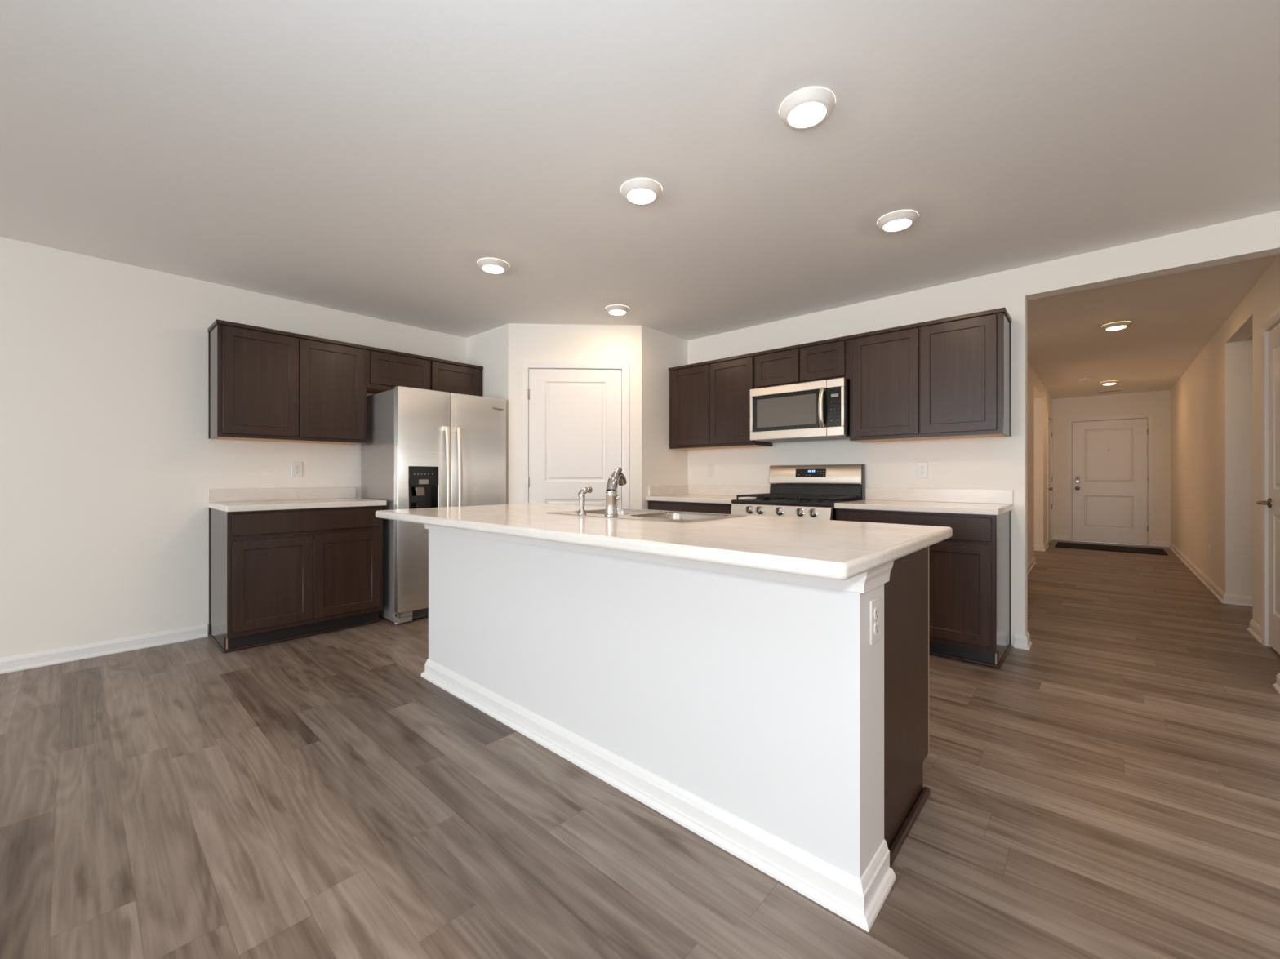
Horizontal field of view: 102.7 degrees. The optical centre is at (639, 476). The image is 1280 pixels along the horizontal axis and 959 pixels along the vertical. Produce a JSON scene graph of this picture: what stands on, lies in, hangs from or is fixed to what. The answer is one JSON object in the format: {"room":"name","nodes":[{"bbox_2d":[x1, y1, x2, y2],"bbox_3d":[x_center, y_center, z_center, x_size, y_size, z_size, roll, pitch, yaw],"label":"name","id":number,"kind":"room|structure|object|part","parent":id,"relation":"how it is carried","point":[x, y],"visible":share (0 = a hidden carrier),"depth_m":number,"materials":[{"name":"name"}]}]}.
{"room":"kitchen","nodes":[
{"label":"kitchen","id":0,"kind":"room"},
{"bbox_2d":[0,236,466,658],"bbox_3d":[-4.230,-0.120,2.223,0.120,2.440,10.740,0,0,42],"label":"wall","id":1,"kind":"structure","parent":0,"point":[109,464],"depth_m":3.20,"materials":[{"name":"white paint"}]},
{"bbox_2d":[0,624,208,674],"bbox_3d":[-5.330,1.059,0.895,0.022,0.083,7.056,0,0,42],"label":"baseboard","id":2,"kind":"structure","parent":1,"relation":"attached to","point":[32,660],"depth_m":3.13,"materials":[{"name":"white paint"}]},
{"bbox_2d":[208,487,355,502],"bbox_3d":[-2.655,0.133,3.866,0.018,0.092,0.935,0,0,42],"label":"backsplash","id":3,"kind":"structure","parent":1,"relation":"attached to","point":[301,493],"depth_m":3.81,"materials":[{"name":"laminate"}]},
{"bbox_2d":[207,319,367,444],"bbox_3d":[-2.551,-0.638,3.759,0.316,0.760,0.918,0,0,42],"label":"upper cabinet","id":4,"kind":"object","parent":1,"relation":"attached to","point":[265,384],"visible":1,"depth_m":3.59,"materials":[{"name":"brown wood"}]},
{"bbox_3d":[-2.852,-0.625,3.425,0.275,0.732,0.004,0,0,42],"label":"panel","id":5,"kind":"part","parent":4,"relation":"part of","materials":[{"name":"brown wood"}]},
{"bbox_3d":[-2.583,-0.634,3.501,0.019,0.702,0.426,0,0,42],"label":"door","id":6,"kind":"part","parent":4,"relation":"part of","materials":[{"name":"brown wood"}]},
{"bbox_3d":[-2.552,-1.005,3.760,0.312,0.026,0.918,0,0,42],"label":"trim","id":7,"kind":"part","parent":4,"relation":"part of","materials":[{"name":"brown wood"}]},
{"bbox_3d":[-2.561,-0.263,3.777,0.277,0.010,0.876,0,0,42],"label":"panel","id":8,"kind":"part","parent":4,"relation":"part of","materials":[{"name":"brown wood"}]},
{"bbox_3d":[-2.292,-0.634,3.824,0.019,0.702,0.432,0,0,42],"label":"door","id":9,"kind":"part","parent":4,"relation":"part of","materials":[{"name":"brown wood"}]},
{"bbox_2d":[291,461,302,476],"bbox_3d":[-2.621,-0.055,3.913,0.009,0.116,0.071,0,0,42],"label":"wall outlet","id":10,"kind":"object","parent":1,"relation":"attached to","point":[296,467],"visible":1,"depth_m":3.91,"materials":[{"name":"white plastic"}]},
{"bbox_2d":[366,346,483,396],"bbox_3d":[-1.905,-0.857,4.476,0.316,0.322,1.008,0,0,42],"label":"upper cabinet","id":11,"kind":"object","parent":1,"relation":"attached to","point":[386,369],"visible":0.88,"depth_m":4.29,"materials":[{"name":"brown wood"}]},
{"bbox_3d":[-1.920,-0.701,4.489,0.277,0.010,0.978,0,0,42],"label":"panel","id":12,"kind":"part","parent":11,"relation":"part of","materials":[{"name":"brown wood"}]},
{"bbox_3d":[-1.955,-0.858,4.198,0.019,0.253,0.476,0,0,42],"label":"door","id":13,"kind":"part","parent":11,"relation":"part of","materials":[{"name":"brown wood"}]},
{"bbox_3d":[-1.796,-1.005,4.378,0.016,0.026,1.008,0,0,42],"label":"trim","id":14,"kind":"part","parent":11,"relation":"part of","materials":[{"name":"brown wood"}]},
{"bbox_3d":[-1.630,-0.858,4.559,0.019,0.253,0.458,0,0,42],"label":"door","id":15,"kind":"part","parent":11,"relation":"part of","materials":[{"name":"brown wood"}]},
{"bbox_2d":[466,323,508,504],"bbox_3d":[-1.385,-0.120,4.761,0.711,2.440,0.100,0,0,42],"label":"wall","id":16,"kind":"structure","parent":0,"point":[488,349],"depth_m":4.63,"materials":[{"name":"white paint"}]},
{"bbox_2d":[508,323,641,509],"bbox_3d":[-0.572,-0.120,4.565,1.170,2.440,0.100,0,0,-3],"label":"wall","id":17,"kind":"structure","parent":0,"point":[526,342],"depth_m":4.52,"materials":[{"name":"white paint"}]},
{"bbox_2d":[520,360,629,508],"bbox_3d":[-0.570,0.044,4.533,0.945,2.113,0.164,0,0,-3],"label":"door","id":18,"kind":"structure","parent":17,"relation":"in","point":[571,411],"depth_m":4.52,"materials":[{"name":"white paint"}]},
{"bbox_2d":[0,0,1279,399],"bbox_3d":[1.236,-1.390,2.226,8.240,0.100,18.060,0,0,42],"label":"ceiling","id":19,"kind":"structure","parent":0,"point":[363,157],"depth_m":2.10,"materials":[{"name":"white paint"}]},
{"bbox_2d":[477,257,509,273],"bbox_3d":[-0.927,-1.318,3.236,0.193,0.043,0.193,0,0,42],"label":"ceiling light","id":20,"kind":"object","parent":19,"relation":"attached to","point":[491,265],"visible":1,"depth_m":3.19,"materials":[{"name":"white plastic"}]},
{"bbox_2d":[605,304,629,315],"bbox_3d":[-0.180,-1.318,4.093,0.193,0.043,0.193,0,0,42],"label":"ceiling light","id":21,"kind":"object","parent":19,"relation":"attached to","point":[615,309],"visible":1,"depth_m":4.04,"materials":[{"name":"white plastic"}]},
{"bbox_2d":[620,177,662,204],"bbox_3d":[0.007,-1.318,2.395,0.193,0.043,0.193,0,0,42],"label":"ceiling light","id":22,"kind":"object","parent":19,"relation":"attached to","point":[640,191],"visible":1,"depth_m":2.35,"materials":[{"name":"white"}]},
{"bbox_2d":[779,86,835,128],"bbox_3d":[0.605,-1.318,1.856,0.193,0.043,0.193,0,0,42],"label":"ceiling light","id":23,"kind":"object","parent":19,"relation":"attached to","point":[806,108],"visible":1,"depth_m":1.82,"materials":[{"name":"white"}]},
{"bbox_2d":[876,209,918,231],"bbox_3d":[1.341,-1.318,2.670,0.193,0.043,0.193,0,0,42],"label":"ceiling light","id":24,"kind":"object","parent":19,"relation":"attached to","point":[897,220],"visible":1,"depth_m":2.63,"materials":[{"name":"white plastic"}]},
{"bbox_2d":[1078,377,1090,382],"bbox_3d":[6.111,-1.322,7.041,0.124,0.035,0.124,0,0,42],"label":"smoke detector","id":25,"kind":"object","parent":19,"relation":"attached to","point":[1084,380],"visible":1,"depth_m":7.01,"materials":[{"name":"white plastic"}]},
{"bbox_2d":[1100,380,1118,385],"bbox_3d":[6.656,-1.318,7.263,0.193,0.043,0.193,0,0,42],"label":"ceiling light","id":26,"kind":"object","parent":19,"relation":"attached to","point":[1113,382],"visible":1,"depth_m":7.21,"materials":[{"name":"white plastic"}]},
{"bbox_2d":[1097,389,1123,393],"bbox_3d":[7.382,-1.337,8.049,0.300,0.006,0.150,0,0,42],"label":"ceiling vent","id":27,"kind":"object","parent":19,"relation":"in","point":[1119,389],"visible":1,"depth_m":8.05,"materials":[{"name":"white paint"}]},
{"bbox_2d":[1101,321,1131,330],"bbox_3d":[4.203,-1.318,4.519,0.193,0.043,0.193,0,0,42],"label":"ceiling light","id":28,"kind":"object","parent":19,"relation":"attached to","point":[1119,325],"visible":1,"depth_m":4.48,"materials":[{"name":"white plastic"}]},
{"bbox_2d":[0,539,1279,958],"bbox_3d":[1.236,1.125,2.226,8.240,0.050,18.060,0,0,42],"label":"floor","id":29,"kind":"structure","parent":0,"point":[1110,789],"depth_m":1.67,"materials":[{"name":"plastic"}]},
{"bbox_2d":[208,506,382,653],"bbox_3d":[-2.436,0.659,3.661,0.618,0.882,0.922,0,0,42],"label":"base cabinet","id":30,"kind":"object","parent":29,"relation":"on","point":[275,576],"visible":0.98,"depth_m":3.40,"materials":[{"name":"brown wood"}]},
{"bbox_3d":[-2.780,1.091,3.358,0.514,0.018,0.012,0,0,42],"label":"shoe molding","id":31,"kind":"part","parent":30,"relation":"part of","materials":[{"name":"brown wood"}]},
{"bbox_3d":[-2.738,0.651,3.326,0.577,0.862,0.004,0,0,42],"label":"panel","id":32,"kind":"part","parent":30,"relation":"part of","materials":[{"name":"brown wood"}]},
{"bbox_3d":[-2.357,0.682,3.300,0.019,0.560,0.430,0,0,42],"label":"door","id":33,"kind":"part","parent":30,"relation":"part of","materials":[{"name":"brown wood"}]},
{"bbox_2d":[208,487,386,511],"bbox_3d":[-2.425,0.152,3.660,0.636,0.130,0.935,0,0,42],"label":"countertop","id":34,"kind":"structure","parent":30,"relation":"on","point":[243,500],"depth_m":3.67,"materials":[{"name":"stone"}]},
{"bbox_3d":[-2.279,1.091,3.520,0.012,0.018,0.922,0,0,42],"label":"shoe molding","id":35,"kind":"part","parent":30,"relation":"part of","materials":[{"name":"brown wood"}]},
{"bbox_3d":[-2.211,0.301,3.462,0.019,0.132,0.866,0,0,42],"label":"drawer","id":36,"kind":"part","parent":30,"relation":"part of","materials":[{"name":"brown wood"}]},
{"bbox_3d":[-2.065,0.682,3.624,0.019,0.560,0.430,0,0,42],"label":"door","id":37,"kind":"part","parent":30,"relation":"part of","materials":[{"name":"brown wood"}]},
{"bbox_2d":[360,386,506,623],"bbox_3d":[-1.709,0.218,4.316,0.800,1.764,0.925,0,0,42],"label":"refrigerator","id":38,"kind":"object","parent":29,"relation":"on","point":[423,448],"visible":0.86,"depth_m":3.94,"materials":[{"name":"grey metal"}]},
{"bbox_3d":[-1.658,0.172,3.925,0.072,1.672,0.413,0,0,42],"label":"freezer door","id":39,"kind":"part","parent":38,"relation":"part of","materials":[{"name":"metal"}]},
{"bbox_3d":[-1.503,0.128,4.001,0.072,1.041,0.036,0,0,42],"label":"handle","id":40,"kind":"part","parent":38,"relation":"part of","materials":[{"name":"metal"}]},
{"bbox_3d":[-1.438,0.128,4.074,0.072,1.041,0.036,0,0,42],"label":"handle","id":41,"kind":"part","parent":38,"relation":"part of","materials":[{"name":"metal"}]},
{"bbox_3d":[-1.346,0.172,4.271,0.072,1.672,0.506,0,0,42],"label":"fresh food door","id":42,"kind":"part","parent":38,"relation":"part of","materials":[{"name":"metal"}]},
{"bbox_2d":[420,524,929,932],"bbox_3d":[-0.068,0.659,2.315,2.366,0.883,0.776,0,0,42],"label":"kitchen island","id":43,"kind":"object","parent":29,"relation":"on","point":[756,712],"visible":0.84,"depth_m":1.60,"materials":[{"name":"white paint"}]},
{"bbox_3d":[-0.254,1.053,2.108,2.366,0.095,0.221,0,0,42],"label":"baseboard","id":44,"kind":"part","parent":43,"relation":"part of","materials":[{"name":"white paint"}]},
{"bbox_3d":[-0.253,0.253,2.110,2.358,0.070,0.217,0,0,42],"label":"counter molding","id":45,"kind":"part","parent":43,"relation":"part of","materials":[{"name":"white paint"}]},
{"bbox_2d":[375,502,952,580],"bbox_3d":[-0.141,0.198,2.248,2.440,0.038,1.030,0,0,42],"label":"island countertop","id":46,"kind":"structure","parent":43,"relation":"on","point":[831,549],"depth_m":1.58,"materials":[{"name":"stone"}]},
{"bbox_2d":[604,466,626,515],"bbox_3d":[-0.111,0.067,2.356,0.068,0.217,0.217,0,0,9],"label":"faucet","id":47,"kind":"object","parent":46,"relation":"on","point":[617,477],"visible":1,"depth_m":2.27,"materials":[{"name":"silver metal"}]},
{"bbox_3d":[-0.119,0.028,2.323,0.050,0.101,0.134,0,0,11],"label":"spout","id":48,"kind":"part","parent":47,"relation":"part of","materials":[{"name":"silver metal"}]},
{"bbox_3d":[-0.107,-0.013,2.317,0.027,0.058,0.063,0,0,33],"label":"lever","id":49,"kind":"part","parent":47,"relation":"part of","materials":[{"name":"silver metal"}]},
{"bbox_2d":[546,507,746,523],"bbox_3d":[0.013,0.261,2.398,0.819,0.171,0.490,0,0,42],"label":"sink","id":50,"kind":"object","parent":46,"relation":"in","point":[673,517],"visible":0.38,"depth_m":2.43,"materials":[{"name":"metal"}]},
{"bbox_2d":[577,486,592,514],"bbox_3d":[-0.259,0.112,2.395,0.042,0.126,0.072,0,0,42],"label":"sprayer","id":51,"kind":"object","parent":50,"relation":"on","point":[581,495],"visible":1,"depth_m":2.37,"materials":[{"name":"silver metal"}]},
{"bbox_3d":[-0.263,0.107,2.393,0.036,0.112,0.059,0,0,42],"label":"handle","id":52,"kind":"part","parent":51,"relation":"part of","materials":[{"name":"silver metal"}]},
{"bbox_3d":[-0.106,0.261,2.546,0.354,0.171,0.351,0,0,42],"label":"bowl","id":53,"kind":"part","parent":50,"relation":"part of","materials":[{"name":"metal"}]},
{"bbox_3d":[0.176,0.261,2.292,0.356,0.171,0.351,0,0,42],"label":"bowl","id":54,"kind":"part","parent":50,"relation":"part of","materials":[{"name":"metal"}]},
{"bbox_2d":[869,596,879,645],"bbox_3d":[0.621,0.380,1.351,0.009,0.116,0.071,0,0,42],"label":"wall outlet","id":55,"kind":"object","parent":43,"relation":"attached to","point":[874,604],"visible":1,"depth_m":1.34,"materials":[{"name":"white plastic"}]},
{"bbox_2d":[874,607,879,619],"bbox_3d":[0.623,0.361,1.349,0.003,0.028,0.033,0,0,42],"label":"receptacle","id":56,"kind":"object","parent":55,"relation":"attached to","point":[876,609],"depth_m":1.35,"materials":[{"name":"white plastic"}]},
{"bbox_2d":[874,622,879,634],"bbox_3d":[0.623,0.400,1.349,0.003,0.028,0.033,0,0,42],"label":"receptacle","id":57,"kind":"object","parent":55,"relation":"attached to","point":[876,624],"depth_m":1.35,"materials":[{"name":"white plastic"}]},
{"bbox_3d":[0.843,0.659,1.633,0.016,0.883,0.540,0,0,42],"label":"panel","id":58,"kind":"part","parent":43,"relation":"part of","materials":[{"name":"brown wood"}]},
{"bbox_3d":[0.846,1.088,1.609,0.020,0.024,0.448,0,0,42],"label":"shoe molding","id":59,"kind":"part","parent":43,"relation":"part of","materials":[{"name":"brown wood"}]},
{"bbox_2d":[648,500,731,514],"bbox_3d":[0.604,0.659,4.517,0.902,0.882,0.618,0,0,42],"label":"base cabinet","id":60,"kind":"object","parent":29,"relation":"on","point":[723,508],"visible":0.04,"depth_m":4.27,"materials":[{"name":"brown wood"}]},
{"bbox_2d":[645,484,769,504],"bbox_3d":[0.598,0.152,4.510,0.910,0.130,0.636,0,0,42],"label":"countertop","id":61,"kind":"structure","parent":60,"relation":"on","point":[686,493],"depth_m":4.65,"materials":[{"name":"stone"}]},
{"bbox_2d":[730,463,865,520],"bbox_3d":[1.189,0.493,3.899,0.776,1.174,0.717,0,0,42],"label":"range","id":62,"kind":"object","parent":29,"relation":"on","point":[808,491],"visible":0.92,"depth_m":3.92,"materials":[{"name":"silver metal"}]},
{"bbox_3d":[0.810,0.250,3.812,0.060,0.060,0.043,0,0,42],"label":"knob","id":63,"kind":"part","parent":62,"relation":"part of","materials":[{"name":"silver metal"}]},
{"bbox_3d":[0.873,0.250,3.756,0.060,0.060,0.043,0,0,42],"label":"knob","id":64,"kind":"part","parent":62,"relation":"part of","materials":[{"name":"silver metal"}]},
{"bbox_3d":[0.948,0.170,3.952,0.120,0.021,0.120,0,0,42],"label":"burner","id":65,"kind":"part","parent":62,"relation":"part of","materials":[{"name":"black metal"}]},
{"bbox_3d":[0.989,0.250,3.650,0.060,0.060,0.043,0,0,42],"label":"knob","id":66,"kind":"part","parent":62,"relation":"part of","materials":[{"name":"silver metal"}]},
{"bbox_3d":[0.996,0.254,3.686,0.770,0.092,0.047,0,0,42],"label":"control panel","id":67,"kind":"part","parent":62,"relation":"part of","materials":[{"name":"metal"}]},
{"bbox_2d":[731,497,857,506],"bbox_3d":[1.188,0.194,3.902,0.772,0.027,0.603,0,0,42],"label":"cooktop","id":68,"kind":"object","parent":62,"relation":"in","point":[757,502],"depth_m":3.74,"materials":[{"name":"black metal"}]},
{"bbox_3d":[1.191,0.170,3.909,0.134,0.021,0.134,0,0,42],"label":"burner","id":69,"kind":"part","parent":62,"relation":"part of","materials":[{"name":"black metal"}]},
{"bbox_3d":[1.104,0.250,3.547,0.060,0.060,0.043,0,0,42],"label":"knob","id":70,"kind":"part","parent":62,"relation":"part of","materials":[{"name":"silver metal"}]},
{"bbox_3d":[1.378,-0.027,4.138,0.252,0.066,0.013,0,0,42],"label":"clock panel","id":71,"kind":"part","parent":62,"relation":"part of","materials":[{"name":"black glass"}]},
{"bbox_3d":[1.174,0.250,3.484,0.060,0.060,0.043,0,0,42],"label":"knob","id":72,"kind":"part","parent":62,"relation":"part of","materials":[{"name":"silver metal"}]},
{"bbox_3d":[1.260,0.170,3.671,0.120,0.021,0.120,0,0,42],"label":"burner","id":73,"kind":"part","parent":62,"relation":"part of","materials":[{"name":"black metal"}]},
{"bbox_2d":[835,508,1011,668],"bbox_3d":[1.860,0.659,3.386,0.910,0.882,0.618,0,0,42],"label":"base cabinet","id":74,"kind":"object","parent":29,"relation":"on","point":[970,571],"visible":0.56,"depth_m":2.99,"materials":[{"name":"brown wood"}]},
{"bbox_3d":[1.655,0.302,3.166,0.862,0.134,0.019,0,0,42],"label":"drawer","id":75,"kind":"part","parent":74,"relation":"part of","materials":[{"name":"brown wood"}]},
{"bbox_2d":[834,488,1013,515],"bbox_3d":[1.857,0.152,3.376,0.915,0.130,0.636,0,0,42],"label":"countertop","id":76,"kind":"structure","parent":74,"relation":"on","point":[960,501],"depth_m":3.41,"materials":[{"name":"stone"}]},
{"bbox_3d":[1.816,0.675,3.022,0.430,0.574,0.019,0,0,42],"label":"door","id":77,"kind":"part","parent":74,"relation":"part of","materials":[{"name":"brown wood"}]},
{"bbox_3d":[1.719,1.091,3.229,0.910,0.018,0.012,0,0,42],"label":"shoe molding","id":78,"kind":"part","parent":74,"relation":"part of","materials":[{"name":"brown wood"}]},
{"bbox_3d":[2.191,0.651,3.088,0.004,0.862,0.577,0,0,42],"label":"panel","id":79,"kind":"part","parent":74,"relation":"part of","materials":[{"name":"brown wood"}]},
{"bbox_3d":[2.229,1.091,3.124,0.012,0.018,0.514,0,0,42],"label":"shoe molding","id":80,"kind":"part","parent":74,"relation":"part of","materials":[{"name":"brown wood"}]},
{"bbox_2d":[1054,542,1168,555],"bbox_3d":[7.128,1.094,7.800,1.227,0.012,0.730,0,0,42],"label":"doormat","id":81,"kind":"object","parent":29,"relation":"on","point":[1060,544],"visible":1,"depth_m":7.76,"materials":[{"name":"black"}]},
{"bbox_2d":[641,325,688,509],"bbox_3d":[0.207,-0.120,4.832,0.100,2.440,0.685,0,0,42],"label":"wall","id":82,"kind":"structure","parent":0,"point":[661,465],"depth_m":4.71,"materials":[{"name":"white paint"}]},
{"bbox_2d":[621,210,1279,646],"bbox_3d":[2.340,-0.120,3.452,8.000,2.440,0.120,0,0,42],"label":"wall","id":83,"kind":"structure","parent":0,"point":[998,463],"depth_m":3.45,"materials":[{"name":"white paint"}]},
{"bbox_2d":[668,352,772,449],"bbox_3d":[0.707,-0.638,4.627,0.908,0.760,0.316,0,0,42],"label":"upper cabinet","id":84,"kind":"object","parent":83,"relation":"attached to","point":[709,401],"visible":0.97,"depth_m":4.49,"materials":[{"name":"brown wood"}]},
{"bbox_3d":[0.461,-0.634,4.649,0.404,0.702,0.019,0,0,42],"label":"door","id":85,"kind":"part","parent":84,"relation":"part of","materials":[{"name":"brown wood"}]},
{"bbox_3d":[0.609,-1.005,4.518,0.908,0.026,0.016,0,0,42],"label":"trim","id":86,"kind":"part","parent":84,"relation":"part of","materials":[{"name":"brown wood"}]},
{"bbox_3d":[0.720,-0.263,4.642,0.877,0.010,0.277,0,0,42],"label":"panel","id":87,"kind":"part","parent":84,"relation":"part of","materials":[{"name":"brown wood"}]},
{"bbox_3d":[0.775,-0.634,4.365,0.423,0.702,0.019,0,0,42],"label":"door","id":88,"kind":"part","parent":84,"relation":"part of","materials":[{"name":"brown wood"}]},
{"bbox_2d":[688,484,769,496],"bbox_3d":[0.805,0.133,4.739,0.910,0.092,0.018,0,0,42],"label":"backsplash","id":89,"kind":"structure","parent":83,"relation":"attached to","point":[734,491],"depth_m":4.73,"materials":[{"name":"laminate"}]},
{"bbox_2d":[755,335,849,388],"bbox_3d":[1.328,-0.864,4.068,0.762,0.308,0.316,0,0,42],"label":"upper cabinet","id":90,"kind":"object","parent":83,"relation":"attached to","point":[826,359],"visible":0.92,"depth_m":3.93,"materials":[{"name":"brown wood"}]},
{"bbox_3d":[1.090,-0.858,4.082,0.374,0.253,0.019,0,0,42],"label":"door","id":91,"kind":"part","parent":90,"relation":"part of","materials":[{"name":"brown wood"}]},
{"bbox_2d":[750,377,849,443],"bbox_3d":[1.281,-0.497,4.018,0.756,0.418,0.452,0,0,42],"label":"microwave","id":92,"kind":"object","parent":90,"relation":"attached to","point":[820,410],"visible":0.99,"depth_m":3.87,"materials":[{"name":"silver metal"}]},
{"bbox_3d":[1.145,-0.500,3.945,0.606,0.284,0.036,0,0,42],"label":"door glass","id":93,"kind":"part","parent":92,"relation":"part of","materials":[{"name":"grey glass"}]},
{"bbox_3d":[1.318,-0.501,3.721,0.032,0.294,0.060,0,0,42],"label":"handle","id":94,"kind":"part","parent":92,"relation":"part of","materials":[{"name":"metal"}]},
{"bbox_3d":[1.410,-0.500,3.706,0.104,0.284,0.036,0,0,42],"label":"control glass","id":95,"kind":"part","parent":92,"relation":"part of","materials":[{"name":"black glass"}]},
{"bbox_3d":[1.417,-0.498,3.698,0.126,0.412,0.040,0,0,42],"label":"control panel","id":96,"kind":"part","parent":92,"relation":"part of","materials":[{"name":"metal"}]},
{"bbox_3d":[1.230,-1.005,3.959,0.762,0.026,0.016,0,0,42],"label":"trim","id":97,"kind":"part","parent":90,"relation":"part of","materials":[{"name":"brown wood"}]},
{"bbox_3d":[1.364,-0.858,3.835,0.339,0.253,0.019,0,0,42],"label":"door","id":98,"kind":"part","parent":90,"relation":"part of","materials":[{"name":"brown wood"}]},
{"bbox_2d":[916,462,928,478],"bbox_3d":[2.016,-0.045,3.657,0.071,0.116,0.009,0,0,42],"label":"wall outlet","id":99,"kind":"object","parent":83,"relation":"attached to","point":[922,467],"visible":1,"depth_m":3.65,"materials":[{"name":"white plastic"}]},
{"bbox_2d":[848,307,1011,442],"bbox_3d":[1.955,-0.638,3.503,0.924,0.760,0.316,0,0,42],"label":"upper cabinet","id":100,"kind":"object","parent":83,"relation":"attached to","point":[948,378],"visible":1,"depth_m":3.33,"materials":[{"name":"brown wood"}]},
{"bbox_3d":[1.692,-0.634,3.540,0.426,0.702,0.019,0,0,42],"label":"door","id":101,"kind":"part","parent":100,"relation":"part of","materials":[{"name":"brown wood"}]},
{"bbox_3d":[1.957,-1.005,3.504,0.924,0.026,0.312,0,0,42],"label":"trim","id":102,"kind":"part","parent":100,"relation":"part of","materials":[{"name":"brown wood"}]},
{"bbox_3d":[1.964,-0.263,3.522,0.882,0.010,0.277,0,0,42],"label":"panel","id":103,"kind":"part","parent":100,"relation":"part of","materials":[{"name":"brown wood"}]},
{"bbox_3d":[2.013,-0.634,3.251,0.417,0.702,0.019,0,0,42],"label":"door","id":104,"kind":"part","parent":100,"relation":"part of","materials":[{"name":"brown wood"}]},
{"bbox_3d":[2.292,-0.625,3.200,0.004,0.732,0.275,0,0,42],"label":"panel","id":105,"kind":"part","parent":100,"relation":"part of","materials":[{"name":"brown wood"}]},
{"bbox_2d":[865,488,1013,504],"bbox_3d":[2.064,0.133,3.606,0.915,0.092,0.018,0,0,42],"label":"backsplash","id":106,"kind":"structure","parent":83,"relation":"attached to","point":[955,495],"depth_m":3.56,"materials":[{"name":"laminate"}]},
{"bbox_2d":[1013,631,1279,694],"bbox_3d":[3.804,1.059,2.134,4.060,0.083,0.164,0,0,42],"label":"baseboard","id":107,"kind":"structure","parent":83,"relation":"attached to","point":[1020,642],"depth_m":3.26,"materials":[{"name":"white paint"}]},
{"bbox_2d":[1027,361,1052,564],"bbox_3d":[4.700,-0.120,6.252,0.120,2.440,7.200,0,0,42],"label":"wall","id":108,"kind":"structure","parent":0,"point":[1039,401],"depth_m":7.54,"materials":[{"name":"white paint"}]},
{"bbox_2d":[1027,541,1048,574],"bbox_3d":[3.767,1.059,6.305,1.622,0.083,6.030,0,0,42],"label":"baseboard","id":109,"kind":"structure","parent":108,"relation":"attached to","point":[1032,563],"depth_m":7.51,"materials":[{"name":"white paint"}]},
{"bbox_2d":[1047,412,1053,543],"bbox_3d":[6.717,0.050,8.429,0.164,2.101,1.027,0,0,42],"label":"door","id":110,"kind":"structure","parent":108,"relation":"in","point":[1050,420],"depth_m":8.66,"materials":[{"name":"white paint"}]},
{"bbox_2d":[1052,390,1170,546],"bbox_3d":[7.726,-0.120,8.453,1.670,2.440,0.120,0,0,42],"label":"wall","id":111,"kind":"structure","parent":0,"point":[1157,403],"depth_m":8.27,"materials":[{"name":"white paint"}]},
{"bbox_2d":[1067,413,1152,546],"bbox_3d":[7.701,0.059,8.418,1.032,2.083,0.164,0,0,42],"label":"door","id":112,"kind":"structure","parent":111,"relation":"in","point":[1110,458],"depth_m":8.41,"materials":[{"name":"white paint"}]},
{"bbox_2d":[1053,534,1169,547],"bbox_3d":[7.678,1.059,8.400,1.430,0.083,0.022,0,0,42],"label":"baseboard","id":113,"kind":"structure","parent":111,"relation":"attached to","point":[1157,544],"depth_m":8.03,"materials":[{"name":"white paint"}]},
{"bbox_2d":[1170,253,1279,627],"bbox_3d":[5.852,-0.120,5.215,0.120,2.440,7.200,0,0,42],"label":"wall","id":114,"kind":"structure","parent":0,"point":[1208,402],"depth_m":4.54,"materials":[{"name":"white paint"}]},
{"bbox_2d":[1168,542,1261,643],"bbox_3d":[6.825,1.059,5.056,1.822,0.083,6.135,0,0,42],"label":"baseboard","id":115,"kind":"structure","parent":114,"relation":"attached to","point":[1255,629],"depth_m":4.53,"materials":[{"name":"white paint"}]},
{"bbox_2d":[1256,306,1279,654],"bbox_3d":[3.802,0.051,2.997,0.158,2.099,0.938,0,0,42],"label":"door","id":116,"kind":"structure","parent":114,"relation":"in","point":[1270,328],"depth_m":3.25,"materials":[{"name":"white paint"}]},
{"bbox_3d":[3.947,0.169,3.258,0.024,0.023,0.120,0,0,42],"label":"lever handle","id":117,"kind":"part","parent":116,"relation":"part of","materials":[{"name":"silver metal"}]},
{"bbox_2d":[1246,336,1252,596],"bbox_3d":[5.470,-0.120,3.348,1.810,2.440,1.275,0,0,42],"label":"wall","id":118,"kind":"structure","parent":0,"point":[1249,342],"depth_m":4.34,"materials":[{"name":"white paint"}]}
]}

